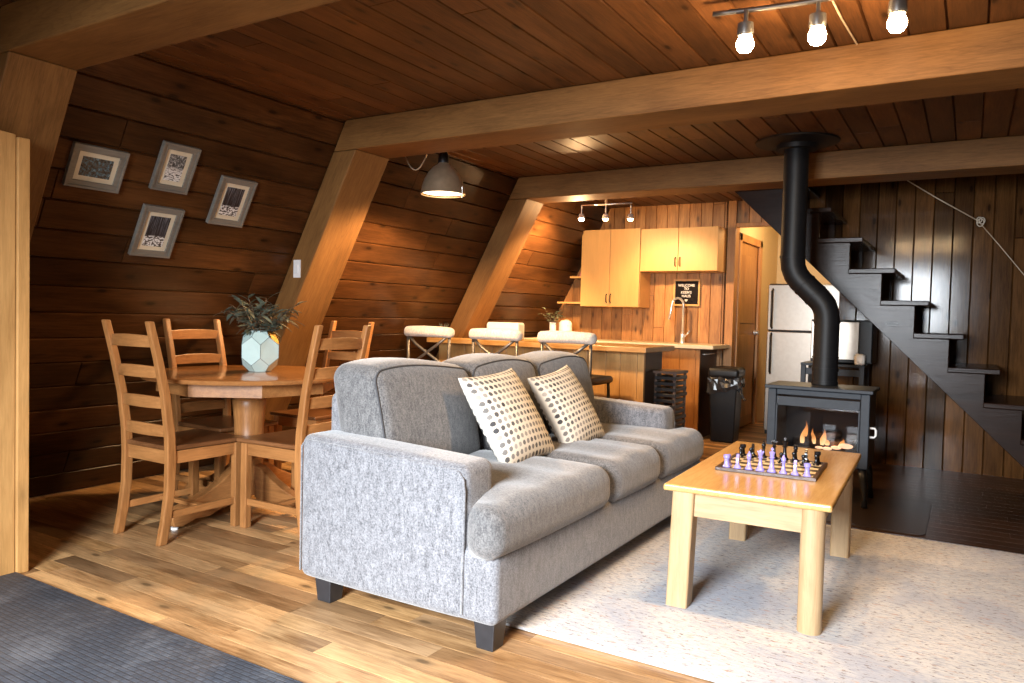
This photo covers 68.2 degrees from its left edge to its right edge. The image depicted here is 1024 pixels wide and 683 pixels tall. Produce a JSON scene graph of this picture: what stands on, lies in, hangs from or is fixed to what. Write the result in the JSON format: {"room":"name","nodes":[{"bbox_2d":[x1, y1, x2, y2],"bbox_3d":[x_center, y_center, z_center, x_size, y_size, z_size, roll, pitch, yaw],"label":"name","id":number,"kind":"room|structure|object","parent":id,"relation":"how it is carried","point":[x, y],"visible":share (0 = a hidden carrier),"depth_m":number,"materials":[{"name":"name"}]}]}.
{"room":"cabin living room","nodes":[
{"label":"cabin living room","id":0,"kind":"room"},
{"bbox_2d":[0,7,610,575],"bbox_3d":[-1.820,-0.254,4.639,1.277,2.333,9.050,3,2,31],"label":"wall","id":1,"kind":"structure","parent":0,"point":[414,257],"depth_m":4.35,"materials":[{"name":"brown wood"}]},
{"bbox_2d":[14,137,29,572],"bbox_3d":[-2.026,0.065,3.115,0.048,1.790,0.047,3,2,31],"label":"trim","id":2,"kind":"structure","parent":1,"relation":"attached to","point":[22,217],"depth_m":3.10,"materials":[{"name":"brown wood"}]},
{"bbox_2d":[61,141,129,193],"bbox_3d":[-1.991,-0.830,3.622,0.120,0.198,0.265,3,2,31],"label":"framed picture","id":3,"kind":"object","parent":1,"relation":"attached to","point":[93,167],"visible":1,"depth_m":3.62},
{"bbox_2d":[78,156,113,179],"bbox_3d":[-1.993,-0.832,3.623,0.001,0.097,0.149,34,18,26],"label":"print","id":4,"kind":"object","parent":3,"relation":"attached to","point":[90,166],"depth_m":3.62},
{"bbox_2d":[128,203,184,257],"bbox_3d":[-1.903,-0.588,4.048,0.156,0.266,0.232,3,2,31],"label":"framed picture","id":5,"kind":"object","parent":1,"relation":"attached to","point":[157,228],"visible":1,"depth_m":4.04},
{"bbox_2d":[142,216,170,246],"bbox_3d":[-1.905,-0.589,4.049,0.001,0.174,0.116,34,18,26],"label":"print","id":6,"kind":"object","parent":5,"relation":"attached to","point":[157,228],"depth_m":4.05},
{"bbox_2d":[148,140,201,194],"bbox_3d":[-1.754,-0.902,3.938,0.142,0.239,0.211,3,2,31],"label":"framed picture","id":7,"kind":"object","parent":1,"relation":"attached to","point":[175,166],"visible":1,"depth_m":3.93},
{"bbox_2d":[163,154,186,181],"bbox_3d":[-1.756,-0.903,3.939,0.001,0.143,0.095,34,18,26],"label":"print","id":8,"kind":"object","parent":7,"relation":"attached to","point":[176,163],"depth_m":3.94},
{"bbox_2d":[205,175,257,227],"bbox_3d":[-1.600,-0.796,4.319,0.155,0.263,0.234,3,2,31],"label":"framed picture","id":9,"kind":"object","parent":1,"relation":"attached to","point":[233,196],"visible":1,"depth_m":4.31},
{"bbox_2d":[219,187,244,216],"bbox_3d":[-1.602,-0.798,4.320,0.001,0.171,0.118,34,18,26],"label":"print","id":10,"kind":"object","parent":9,"relation":"attached to","point":[232,199],"depth_m":4.32},
{"bbox_2d":[0,0,1023,211],"bbox_3d":[1.914,-1.254,3.061,6.800,0.042,10.260,3,2,31],"label":"ceiling","id":11,"kind":"structure","parent":0,"point":[345,60],"depth_m":3.51,"materials":[{"name":"brown wood"}]},
{"bbox_2d":[0,0,339,69],"bbox_3d":[0.893,-1.107,1.385,6.871,0.183,0.270,3,2,31],"label":"beam","id":12,"kind":"structure","parent":11,"relation":"attached to","point":[71,34],"depth_m":2.74,"materials":[{"name":"brown wood"}]},
{"bbox_2d":[405,152,465,197],"bbox_3d":[-0.509,-1.160,5.127,0.304,0.408,0.484,0,2,-34],"label":"pendant lamp","id":13,"kind":"object","parent":11,"relation":"hanging from","point":[442,181],"visible":0.88,"depth_m":4.97,"materials":[{"name":"silver metal"}]},
{"bbox_2d":[423,191,461,195],"bbox_3d":[-0.462,-0.997,5.059,0.270,0.003,0.270,3,2,31],"label":"diffuser","id":14,"kind":"object","parent":13,"relation":"attached to","point":[425,193],"depth_m":5.09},
{"bbox_2d":[438,152,448,162],"bbox_3d":[-0.456,-1.236,5.050,0.072,0.097,0.072,3,2,31],"label":"socket","id":15,"kind":"object","parent":13,"relation":"attached to","point":[443,157],"depth_m":5.02,"materials":[{"name":"black paint"}]},
{"bbox_2d":[578,199,633,220],"bbox_3d":[0.842,-1.232,6.775,0.515,0.311,0.125,2,2,25],"label":"track light","id":16,"kind":"object","parent":11,"relation":"attached to","point":[581,217],"visible":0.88,"depth_m":6.74,"materials":[{"name":"silver metal"}]},
{"bbox_2d":[334,18,1023,158],"bbox_3d":[1.908,-1.139,3.055,6.871,0.183,0.310,3,2,31],"label":"beam","id":17,"kind":"structure","parent":11,"relation":"attached to","point":[986,57],"depth_m":3.49,"materials":[{"name":"brown wood"}]},
{"bbox_2d":[509,135,1023,202],"bbox_3d":[2.983,-1.173,4.827,6.871,0.183,0.295,3,2,31],"label":"beam","id":18,"kind":"structure","parent":11,"relation":"attached to","point":[996,155],"depth_m":5.34,"materials":[{"name":"brown wood"}]},
{"bbox_2d":[713,0,907,52],"bbox_3d":[1.123,-1.137,2.596,0.864,0.200,0.110,3,2,31],"label":"track light","id":19,"kind":"object","parent":11,"relation":"attached to","point":[897,9],"visible":1,"depth_m":2.65,"materials":[{"name":"white glass"}]},
{"bbox_2d":[832,1,857,44],"bbox_3d":[1.282,-1.237,2.920,0.012,0.007,0.563,3,2,34],"label":"cable","id":20,"kind":"object","parent":11,"relation":"attached to","point":[833,2],"visible":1,"depth_m":2.92,"materials":[{"name":"white plastic"}]},
{"bbox_2d":[20,419,1023,682],"bbox_3d":[1.593,1.046,3.674,8.500,0.046,11.000,3,2,31],"label":"floor","id":21,"kind":"structure","parent":0,"point":[237,591],"depth_m":3.02,"materials":[{"name":"brown wood"}]},
{"bbox_2d":[0,51,76,239],"bbox_3d":[-2.483,-0.117,3.453,1.282,2.108,0.270,3,2,31],"label":"rafter","id":22,"kind":"object","parent":21,"relation":"on","point":[35,94],"visible":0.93,"depth_m":3.15,"materials":[{"name":"brown wood"}]},
{"bbox_2d":[0,572,302,682],"bbox_3d":[-1.235,1.025,1.652,2.900,0.012,1.660,3,2,31],"label":"floor mat","id":23,"kind":"object","parent":21,"relation":"on","point":[49,634],"visible":1,"depth_m":2.44,"materials":[{"name":"grey carpet"}]},
{"bbox_2d":[101,319,244,546],"bbox_3d":[-1.681,0.422,3.776,0.406,1.050,0.548,3,2,31],"label":"dining chair","id":24,"kind":"object","parent":21,"relation":"on","point":[163,445],"visible":0.98,"depth_m":3.67,"materials":[{"name":"brown wood"}]},
{"bbox_2d":[163,318,277,510],"bbox_3d":[-1.717,0.398,4.431,0.548,1.050,0.406,3,2,31],"label":"dining chair","id":25,"kind":"object","parent":21,"relation":"on","point":[225,423],"visible":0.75,"depth_m":4.43,"materials":[{"name":"brown wood"}]},
{"bbox_2d":[139,365,334,529],"bbox_3d":[-1.461,0.553,4.197,1.112,0.770,1.112,3,2,31],"label":"dining table","id":26,"kind":"object","parent":21,"relation":"on","point":[249,391],"visible":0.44,"depth_m":4.01,"materials":[{"name":"brown wood"}]},
{"bbox_2d":[214,292,306,371],"bbox_3d":[-1.405,-0.056,4.215,0.473,0.448,0.462,2,2,6],"label":"vase","id":27,"kind":"object","parent":26,"relation":"on","point":[260,348],"visible":1,"depth_m":4.16,"materials":[{"name":"leaf"},{"name":"pale glazed ceramic"}]},
{"bbox_2d":[213,150,388,465],"bbox_3d":[-1.458,-0.149,5.118,1.307,2.108,0.310,3,2,31],"label":"rafter","id":28,"kind":"object","parent":21,"relation":"on","point":[351,180],"visible":0.6,"depth_m":4.89,"materials":[{"name":"brown wood"}]},
{"bbox_2d":[293,260,300,277],"bbox_3d":[-1.390,-0.470,4.881,0.062,0.115,0.013,3,2,31],"label":"light switch","id":29,"kind":"object","parent":28,"relation":"attached to","point":[296,263],"visible":1,"depth_m":4.88,"materials":[{"name":"white plastic"}]},
{"bbox_2d":[237,325,370,540],"bbox_3d":[-1.067,0.433,3.888,0.548,1.050,0.406,3,2,30],"label":"dining chair","id":30,"kind":"object","parent":21,"relation":"on","point":[285,445],"visible":0.67,"depth_m":3.73,"materials":[{"name":"brown wood"}]},
{"bbox_2d":[270,321,373,468],"bbox_3d":[-1.245,0.391,4.995,0.406,1.050,0.548,3,2,31],"label":"dining chair","id":31,"kind":"object","parent":21,"relation":"on","point":[289,418],"visible":0.41,"depth_m":5.06,"materials":[{"name":"brown wood"}]},
{"bbox_2d":[404,326,454,361],"bbox_3d":[-0.619,0.378,6.328,0.470,1.018,0.482,2,2,27],"label":"bar stool","id":32,"kind":"object","parent":21,"relation":"on","point":[409,331],"visible":0.47,"depth_m":6.10,"materials":[{"name":"beige fabric"}]},
{"bbox_2d":[434,199,542,360],"bbox_3d":[-0.383,-0.182,6.889,1.307,2.108,0.295,3,2,31],"label":"rafter","id":33,"kind":"object","parent":21,"relation":"on","point":[518,217],"visible":0.56,"depth_m":6.65,"materials":[{"name":"brown wood"}]},
{"bbox_2d":[469,328,522,355],"bbox_3d":[-0.060,0.404,5.966,0.470,1.018,0.482,3,2,31],"label":"bar stool","id":34,"kind":"object","parent":21,"relation":"on","point":[510,335],"visible":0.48,"depth_m":5.73,"materials":[{"name":"beige fabric"}]},
{"bbox_2d":[299,351,703,651],"bbox_3d":[0.122,0.535,3.587,0.978,0.930,2.250,3,2,31],"label":"sofa","id":35,"kind":"object","parent":21,"relation":"on","point":[405,498],"visible":0.8,"depth_m":2.83,"materials":[{"name":"grey fabric"}]},
{"bbox_2d":[334,357,479,454],"bbox_3d":[-0.429,0.301,3.220,0.362,0.467,0.670,3,2,31],"label":"cushion","id":36,"kind":"object","parent":35,"relation":"on","point":[408,400],"depth_m":3.02,"materials":[{"name":"grey fabric"}]},
{"bbox_2d":[443,353,543,449],"bbox_3d":[-0.093,0.293,3.768,0.359,0.463,0.605,3,2,31],"label":"cushion","id":37,"kind":"object","parent":35,"relation":"on","point":[476,364],"depth_m":3.66,"materials":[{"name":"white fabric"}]},
{"bbox_2d":[458,368,554,462],"bbox_3d":[-0.012,0.330,3.292,0.260,0.397,0.458,3,2,29],"label":"throw pillow","id":38,"kind":"object","parent":35,"relation":"on","point":[508,418],"visible":0.88,"depth_m":3.18,"materials":[{"name":"fabric"}]},
{"bbox_2d":[467,450,609,559],"bbox_3d":[-0.101,0.601,2.954,0.699,0.226,0.935,3,2,31],"label":"seat cushion","id":39,"kind":"object","parent":35,"relation":"on","point":[527,506],"depth_m":2.69,"materials":[{"name":"grey fabric"}]},
{"bbox_2d":[517,351,595,433],"bbox_3d":[0.222,0.286,4.296,0.360,0.458,0.615,3,2,31],"label":"cushion","id":40,"kind":"object","parent":35,"relation":"on","point":[544,362],"depth_m":4.24,"materials":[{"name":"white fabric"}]},
{"bbox_2d":[527,365,604,442],"bbox_3d":[0.280,0.335,3.779,0.248,0.411,0.457,3,2,29],"label":"throw pillow","id":41,"kind":"object","parent":35,"relation":"on","point":[561,398],"visible":0.86,"depth_m":3.67,"materials":[{"name":"fabric"}]},
{"bbox_2d":[542,434,659,501],"bbox_3d":[0.296,0.589,3.608,0.699,0.226,0.585,3,2,31],"label":"seat cushion","id":42,"kind":"object","parent":35,"relation":"on","point":[633,470],"depth_m":3.41,"materials":[{"name":"grey fabric"}]},
{"bbox_2d":[599,423,703,477],"bbox_3d":[0.629,0.578,4.157,0.699,0.226,0.690,3,2,31],"label":"seat cushion","id":43,"kind":"object","parent":35,"relation":"on","point":[681,449],"depth_m":3.96,"materials":[{"name":"grey fabric"}]},
{"bbox_2d":[427,337,674,403],"bbox_3d":[0.269,0.454,6.356,2.029,0.908,0.630,3,2,31],"label":"kitchen island","id":44,"kind":"object","parent":21,"relation":"on","point":[631,367],"depth_m":5.91,"materials":[{"name":"brown wood"}]},
{"bbox_2d":[487,322,523,339],"bbox_3d":[-0.057,-0.089,6.468,0.305,0.150,0.140,2,2,23],"label":"bread box","id":45,"kind":"object","parent":44,"relation":"on","point":[499,325],"visible":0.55,"depth_m":6.40,"materials":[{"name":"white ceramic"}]},
{"bbox_2d":[427,337,674,352],"bbox_3d":[0.282,0.020,6.340,2.025,0.040,0.630,3,2,31],"label":"countertop","id":46,"kind":"structure","parent":44,"relation":"on","point":[616,347],"depth_m":5.96,"materials":[{"name":"brown wood"}]},
{"bbox_2d":[537,331,612,397],"bbox_3d":[0.466,0.429,5.648,0.470,1.018,0.482,3,2,31],"label":"bar stool","id":47,"kind":"object","parent":21,"relation":"on","point":[544,337],"visible":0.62,"depth_m":5.43,"materials":[{"name":"beige fabric"}]},
{"bbox_2d":[524,337,729,436],"bbox_3d":[1.116,0.438,7.734,2.050,0.888,0.605,3,2,31],"label":"kitchen counter","id":48,"kind":"object","parent":21,"relation":"on","point":[697,358],"depth_m":7.15,"materials":[{"name":"orange wood"}]},
{"bbox_2d":[538,307,564,330],"bbox_3d":[0.418,-0.199,8.018,0.283,0.328,0.285,1,2,-7],"label":"flower vase","id":49,"kind":"object","parent":48,"relation":"on","point":[552,325],"visible":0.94,"depth_m":8.01,"materials":[{"name":"white ceramic"}]},
{"bbox_2d":[559,320,571,330],"bbox_3d":[0.563,-0.130,7.986,0.140,0.200,0.140,3,2,31],"label":"canister","id":50,"kind":"object","parent":48,"relation":"on","point":[564,325],"visible":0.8,"depth_m":7.93,"materials":[{"name":"white ceramic"}]},
{"bbox_2d":[524,337,729,349],"bbox_3d":[1.118,0.012,7.705,2.050,0.036,0.570,3,2,31],"label":"countertop","id":51,"kind":"structure","parent":48,"relation":"on","point":[677,345],"depth_m":7.29,"materials":[{"name":"brown wood"}]},
{"bbox_2d":[668,297,689,342],"bbox_3d":[1.663,-0.215,7.532,0.225,0.457,0.078,2,2,7],"label":"faucet","id":52,"kind":"object","parent":48,"relation":"on","point":[682,335],"visible":0.99,"depth_m":7.52,"materials":[{"name":"silver metal"}]},
{"bbox_2d":[653,369,687,427],"bbox_3d":[1.239,0.587,5.951,0.190,0.720,0.280,3,2,31],"label":"rack","id":53,"kind":"object","parent":21,"relation":"on","point":[670,393],"visible":0.41,"depth_m":5.87,"materials":[{"name":"black metal"}]},
{"bbox_2d":[706,366,745,442],"bbox_3d":[2.017,0.581,7.037,0.370,0.697,0.353,3,2,28],"label":"waste bin","id":54,"kind":"object","parent":21,"relation":"on","point":[725,384],"visible":0.99,"depth_m":6.93,"materials":[{"name":"black plastic"}]},
{"bbox_2d":[506,515,1023,682],"bbox_3d":[1.637,1.053,2.975,3.100,0.012,2.140,3,2,31],"label":"area rug","id":55,"kind":"object","parent":21,"relation":"on","point":[899,609],"visible":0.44,"depth_m":2.89,"materials":[{"name":"beige carpet"}]},
{"bbox_2d":[664,441,860,635],"bbox_3d":[1.142,0.785,3.317,0.605,0.475,1.240,3,2,29],"label":"coffee table","id":56,"kind":"object","parent":55,"relation":"on","point":[742,500],"visible":0.87,"depth_m":2.88,"materials":[{"name":"brown wood"}]},
{"bbox_2d":[715,453,827,481],"bbox_3d":[1.131,0.541,3.278,0.400,0.014,0.400,3,2,29],"label":"board","id":57,"kind":"object","parent":56,"relation":"on","point":[815,471],"visible":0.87,"depth_m":3.20,"materials":[{"name":"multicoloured wood"}]},
{"bbox_2d":[723,454,729,466],"bbox_3d":[0.913,0.507,3.213,0.032,0.052,0.032,3,2,29],"label":"chess rook","id":58,"kind":"object","parent":57,"relation":"on","point":[726,457],"visible":1,"depth_m":3.20,"materials":[{"name":"purple plastic"}]},
{"bbox_2d":[734,454,740,468],"bbox_3d":[0.954,0.505,3.191,0.032,0.060,0.032,3,2,29],"label":"knight","id":59,"kind":"object","parent":57,"relation":"on","point":[737,465],"visible":1,"depth_m":3.18,"materials":[{"name":"purple plastic"}]},
{"bbox_2d":[739,446,743,457],"bbox_3d":[1.046,0.504,3.455,0.027,0.049,0.027,3,2,29],"label":"pawn","id":60,"kind":"object","parent":57,"relation":"on","point":[740,447],"visible":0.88,"depth_m":3.45,"materials":[{"name":"black plastic"}]},
{"bbox_2d":[740,444,745,455],"bbox_3d":[1.068,0.501,3.496,0.032,0.052,0.032,3,2,29],"label":"chess rook","id":61,"kind":"object","parent":57,"relation":"on","point":[741,445],"visible":0.8,"depth_m":3.49,"materials":[{"name":"black plastic"}]},
{"bbox_2d":[745,451,752,469],"bbox_3d":[0.994,0.498,3.169,0.032,0.077,0.032,3,2,29],"label":"bishop","id":62,"kind":"object","parent":57,"relation":"on","point":[748,467],"visible":1,"depth_m":3.16,"materials":[{"name":"purple plastic"}]},
{"bbox_2d":[752,444,756,456],"bbox_3d":[1.109,0.499,3.473,0.032,0.060,0.032,3,2,29],"label":"knight","id":63,"kind":"object","parent":57,"relation":"on","point":[753,445],"visible":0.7,"depth_m":3.46,"materials":[{"name":"black plastic"}]},
{"bbox_2d":[756,450,764,471],"bbox_3d":[1.035,0.494,3.147,0.036,0.089,0.036,3,2,29],"label":"chess queen","id":64,"kind":"object","parent":57,"relation":"on","point":[760,453],"visible":1,"depth_m":3.14,"materials":[{"name":"purple plastic"}]},
{"bbox_2d":[761,441,766,457],"bbox_3d":[1.149,0.492,3.451,0.032,0.077,0.032,3,2,29],"label":"bishop","id":65,"kind":"object","parent":57,"relation":"on","point":[763,445],"visible":0.91,"depth_m":3.44,"materials":[{"name":"black plastic"}]},
{"bbox_2d":[767,448,775,472],"bbox_3d":[1.075,0.489,3.124,0.036,0.102,0.036,3,2,29],"label":"king","id":66,"kind":"object","parent":57,"relation":"on","point":[771,469],"visible":1,"depth_m":3.12,"materials":[{"name":"purple plastic"}]},
{"bbox_2d":[771,439,777,459],"bbox_3d":[1.190,0.488,3.429,0.036,0.089,0.036,3,2,29],"label":"chess queen","id":67,"kind":"object","parent":57,"relation":"on","point":[774,442],"visible":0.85,"depth_m":3.42,"materials":[{"name":"black plastic"}]},
{"bbox_2d":[778,452,782,463],"bbox_3d":[1.185,0.512,3.327,0.027,0.049,0.027,3,2,29],"label":"pawn","id":68,"kind":"object","parent":57,"relation":"on","point":[780,453],"visible":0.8,"depth_m":3.32,"materials":[{"name":"black plastic"}]},
{"bbox_2d":[779,455,786,473],"bbox_3d":[1.115,0.504,3.103,0.032,0.077,0.032,3,2,29],"label":"bishop","id":69,"kind":"object","parent":57,"relation":"on","point":[783,459],"visible":1,"depth_m":3.10,"materials":[{"name":"purple plastic"}]},
{"bbox_2d":[782,437,788,460],"bbox_3d":[1.230,0.483,3.406,0.036,0.102,0.036,3,2,29],"label":"king","id":70,"kind":"object","parent":57,"relation":"on","point":[785,442],"visible":0.84,"depth_m":3.40,"materials":[{"name":"black plastic"}]},
{"bbox_2d":[790,452,795,462],"bbox_3d":[1.248,0.513,3.345,0.027,0.049,0.027,3,2,29],"label":"pawn","id":71,"kind":"object","parent":57,"relation":"on","point":[793,453],"visible":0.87,"depth_m":3.34,"materials":[{"name":"black plastic"}]},
{"bbox_2d":[791,460,798,475],"bbox_3d":[1.155,0.514,3.081,0.032,0.060,0.032,3,2,29],"label":"knight","id":72,"kind":"object","parent":57,"relation":"on","point":[795,472],"visible":1,"depth_m":3.07,"materials":[{"name":"purple plastic"}]},
{"bbox_2d":[793,444,798,461],"bbox_3d":[1.270,0.498,3.385,0.032,0.077,0.032,3,2,29],"label":"bishop","id":73,"kind":"object","parent":57,"relation":"on","point":[795,448],"visible":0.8,"depth_m":3.38,"materials":[{"name":"black plastic"}]},
{"bbox_2d":[800,454,805,465],"bbox_3d":[1.266,0.515,3.283,0.027,0.049,0.027,3,2,29],"label":"pawn","id":74,"kind":"object","parent":57,"relation":"on","point":[803,456],"visible":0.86,"depth_m":3.28,"materials":[{"name":"black plastic"}]},
{"bbox_2d":[803,463,810,476],"bbox_3d":[1.195,0.520,3.059,0.032,0.052,0.032,3,2,29],"label":"chess rook","id":75,"kind":"object","parent":57,"relation":"on","point":[807,466],"visible":1,"depth_m":3.05,"materials":[{"name":"purple plastic"}]},
{"bbox_2d":[805,449,809,462],"bbox_3d":[1.310,0.508,3.363,0.032,0.060,0.032,3,2,29],"label":"knight","id":76,"kind":"object","parent":57,"relation":"on","point":[806,450],"visible":0.73,"depth_m":3.35,"materials":[{"name":"black plastic"}]},
{"bbox_2d":[813,454,818,465],"bbox_3d":[1.328,0.516,3.301,0.027,0.049,0.027,3,2,29],"label":"pawn","id":77,"kind":"object","parent":57,"relation":"on","point":[815,463],"visible":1,"depth_m":3.29,"materials":[{"name":"black plastic"}]},
{"bbox_2d":[813,451,820,463],"bbox_3d":[1.350,0.514,3.341,0.032,0.052,0.032,3,2,29],"label":"chess rook","id":78,"kind":"object","parent":57,"relation":"on","point":[818,453],"visible":0.74,"depth_m":3.33,"materials":[{"name":"black plastic"}]},
{"bbox_2d":[763,284,839,432],"bbox_3d":[2.963,0.180,7.480,0.730,1.475,0.745,3,2,31],"label":"refrigerator","id":79,"kind":"object","parent":21,"relation":"on","point":[789,322],"visible":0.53,"depth_m":7.29,"materials":[{"name":"silver metal"}]},
{"bbox_2d":[800,361,869,469],"bbox_3d":[2.543,0.574,5.978,0.460,0.810,0.360,3,2,31],"label":"metal stand","id":80,"kind":"object","parent":21,"relation":"on","point":[862,373],"visible":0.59,"depth_m":5.84,"materials":[{"name":"metal"}]},
{"bbox_2d":[810,319,877,364],"bbox_3d":[2.606,0.001,5.930,0.440,0.340,0.339,3,2,31],"label":"countertop oven","id":81,"kind":"object","parent":80,"relation":"on","point":[856,336],"visible":0.57,"depth_m":5.74,"materials":[{"name":"black metal"}]},
{"bbox_2d":[854,354,865,365],"bbox_3d":[2.610,0.137,5.668,0.079,0.092,0.071,3,2,31],"label":"cloth","id":82,"kind":"object","parent":81,"relation":"hanging from","point":[859,359],"visible":1,"depth_m":5.64,"materials":[{"name":"white fabric"}]},
{"bbox_2d":[734,187,1023,467],"bbox_3d":[2.847,-0.149,5.593,2.578,2.272,0.790,3,2,31],"label":"staircase","id":83,"kind":"structure","parent":21,"relation":"on","point":[839,261],"depth_m":5.30,"materials":[{"name":"brown wood"}]},
{"bbox_2d":[826,493,931,534],"bbox_3d":[1.863,0.993,4.656,1.240,0.004,0.840,3,2,31],"label":"hearth pad","id":84,"kind":"object","parent":21,"relation":"on","point":[888,514],"visible":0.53,"depth_m":4.39,"materials":[{"name":"black"}]},
{"bbox_2d":[765,381,879,507],"bbox_3d":[1.974,0.635,4.810,0.648,0.710,0.390,3,2,31],"label":"wood stove","id":85,"kind":"object","parent":84,"relation":"on","point":[839,417],"visible":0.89,"depth_m":4.79,"materials":[{"name":"metal"}]},
{"bbox_2d":[755,132,840,385],"bbox_3d":[1.829,-0.514,4.928,0.518,1.566,0.518,1,2,-18],"label":"stovepipe","id":86,"kind":"object","parent":85,"relation":"on","point":[796,147],"visible":1,"depth_m":4.84,"materials":[{"name":"black metal"}]},
{"bbox_2d":[555,201,765,365],"bbox_3d":[1.555,-0.337,7.848,3.700,2.450,0.040,3,2,31],"label":"wall","id":87,"kind":"structure","parent":0,"point":[705,322],"depth_m":7.80,"materials":[{"name":"brown wood"}]},
{"bbox_2d":[557,302,579,303],"bbox_3d":[0.698,-0.418,8.200,0.355,0.020,0.215,3,2,31],"label":"wall shelf","id":88,"kind":"object","parent":87,"relation":"attached to","point":[557,302],"visible":0.51,"depth_m":8.13,"materials":[{"name":"brown wood"}]},
{"bbox_2d":[570,276,580,278],"bbox_3d":[0.767,-0.688,8.153,0.210,0.020,0.215,3,2,31],"label":"wall shelf","id":89,"kind":"object","parent":87,"relation":"attached to","point":[573,277],"visible":0.49,"depth_m":8.09,"materials":[{"name":"brown wood"}]},
{"bbox_2d":[580,228,650,307],"bbox_3d":[1.077,-0.759,7.894,0.653,0.795,0.342,3,2,31],"label":"upper cabinet","id":90,"kind":"object","parent":87,"relation":"attached to","point":[611,275],"visible":0.97,"depth_m":7.76,"materials":[{"name":"brown wood"}]},
{"bbox_2d":[640,226,727,272],"bbox_3d":[1.699,-0.905,7.514,0.783,0.425,0.342,3,2,31],"label":"upper cabinet","id":91,"kind":"object","parent":87,"relation":"attached to","point":[687,249],"visible":1,"depth_m":7.38,"materials":[{"name":"brown wood"}]},
{"bbox_2d":[673,279,700,305],"bbox_3d":[1.772,-0.495,7.662,0.276,0.270,0.020,3,2,31],"label":"letter board","id":92,"kind":"object","parent":87,"relation":"attached to","point":[688,290],"visible":0.99,"depth_m":7.65,"materials":[{"name":"brown wood"}]},
{"bbox_2d":[736,222,770,227],"bbox_3d":[2.656,-1.114,7.130,1.055,0.040,0.060,3,2,31],"label":"trim","id":93,"kind":"structure","parent":87,"relation":"attached to","point":[755,224],"depth_m":7.30,"materials":[{"name":"orange wood"}]},
{"bbox_2d":[740,227,777,421],"bbox_3d":[2.663,-0.246,8.294,0.060,2.295,1.750,3,2,31],"label":"wall","id":94,"kind":"structure","parent":0,"point":[768,235],"depth_m":8.55,"materials":[{"name":"beige paint"}]},
{"bbox_2d":[723,201,739,366],"bbox_3d":[2.167,-0.231,7.487,0.080,2.295,0.145,3,2,31],"label":"trim","id":95,"kind":"structure","parent":94,"relation":"attached to","point":[733,231],"depth_m":7.42,"materials":[{"name":"orange wood"}]},
{"bbox_2d":[738,242,758,427],"bbox_3d":[2.473,-0.058,7.933,0.104,1.915,0.770,3,2,31],"label":"door","id":96,"kind":"structure","parent":94,"relation":"in","point":[747,332],"depth_m":7.98,"materials":[{"name":"orange wood"}]},
{"bbox_2d":[735,232,762,423],"bbox_3d":[2.477,-0.091,7.936,0.025,2.000,0.940,3,2,31],"label":"trim","id":97,"kind":"structure","parent":94,"relation":"attached to","point":[745,238],"depth_m":8.24,"materials":[{"name":"orange wood"}]},
{"bbox_2d":[723,234,830,353],"bbox_3d":[3.289,-0.254,8.979,3.100,2.295,0.070,3,2,31],"label":"wall","id":98,"kind":"structure","parent":0,"point":[780,279],"depth_m":8.98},
{"bbox_2d":[809,173,1023,478],"bbox_3d":[4.505,-1.041,5.086,4.993,4.200,0.042,3,2,31],"label":"wall","id":99,"kind":"structure","parent":0,"point":[946,260],"depth_m":5.80,"materials":[{"name":"brown wood"}]},
{"bbox_3d":[3.986,-2.045,4.854,5.580,2.205,0.900,3,2,31],"label":"wall","id":100,"kind":"structure","parent":0,"visible":0},
{"bbox_2d":[908,180,1023,274],"bbox_3d":[3.483,-0.624,5.479,1.178,1.190,0.016,3,2,31],"label":"stair handrail","id":101,"kind":"object","parent":100,"relation":"attached to","point":[983,219],"visible":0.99,"depth_m":5.52,"materials":[{"name":"grey metal"}]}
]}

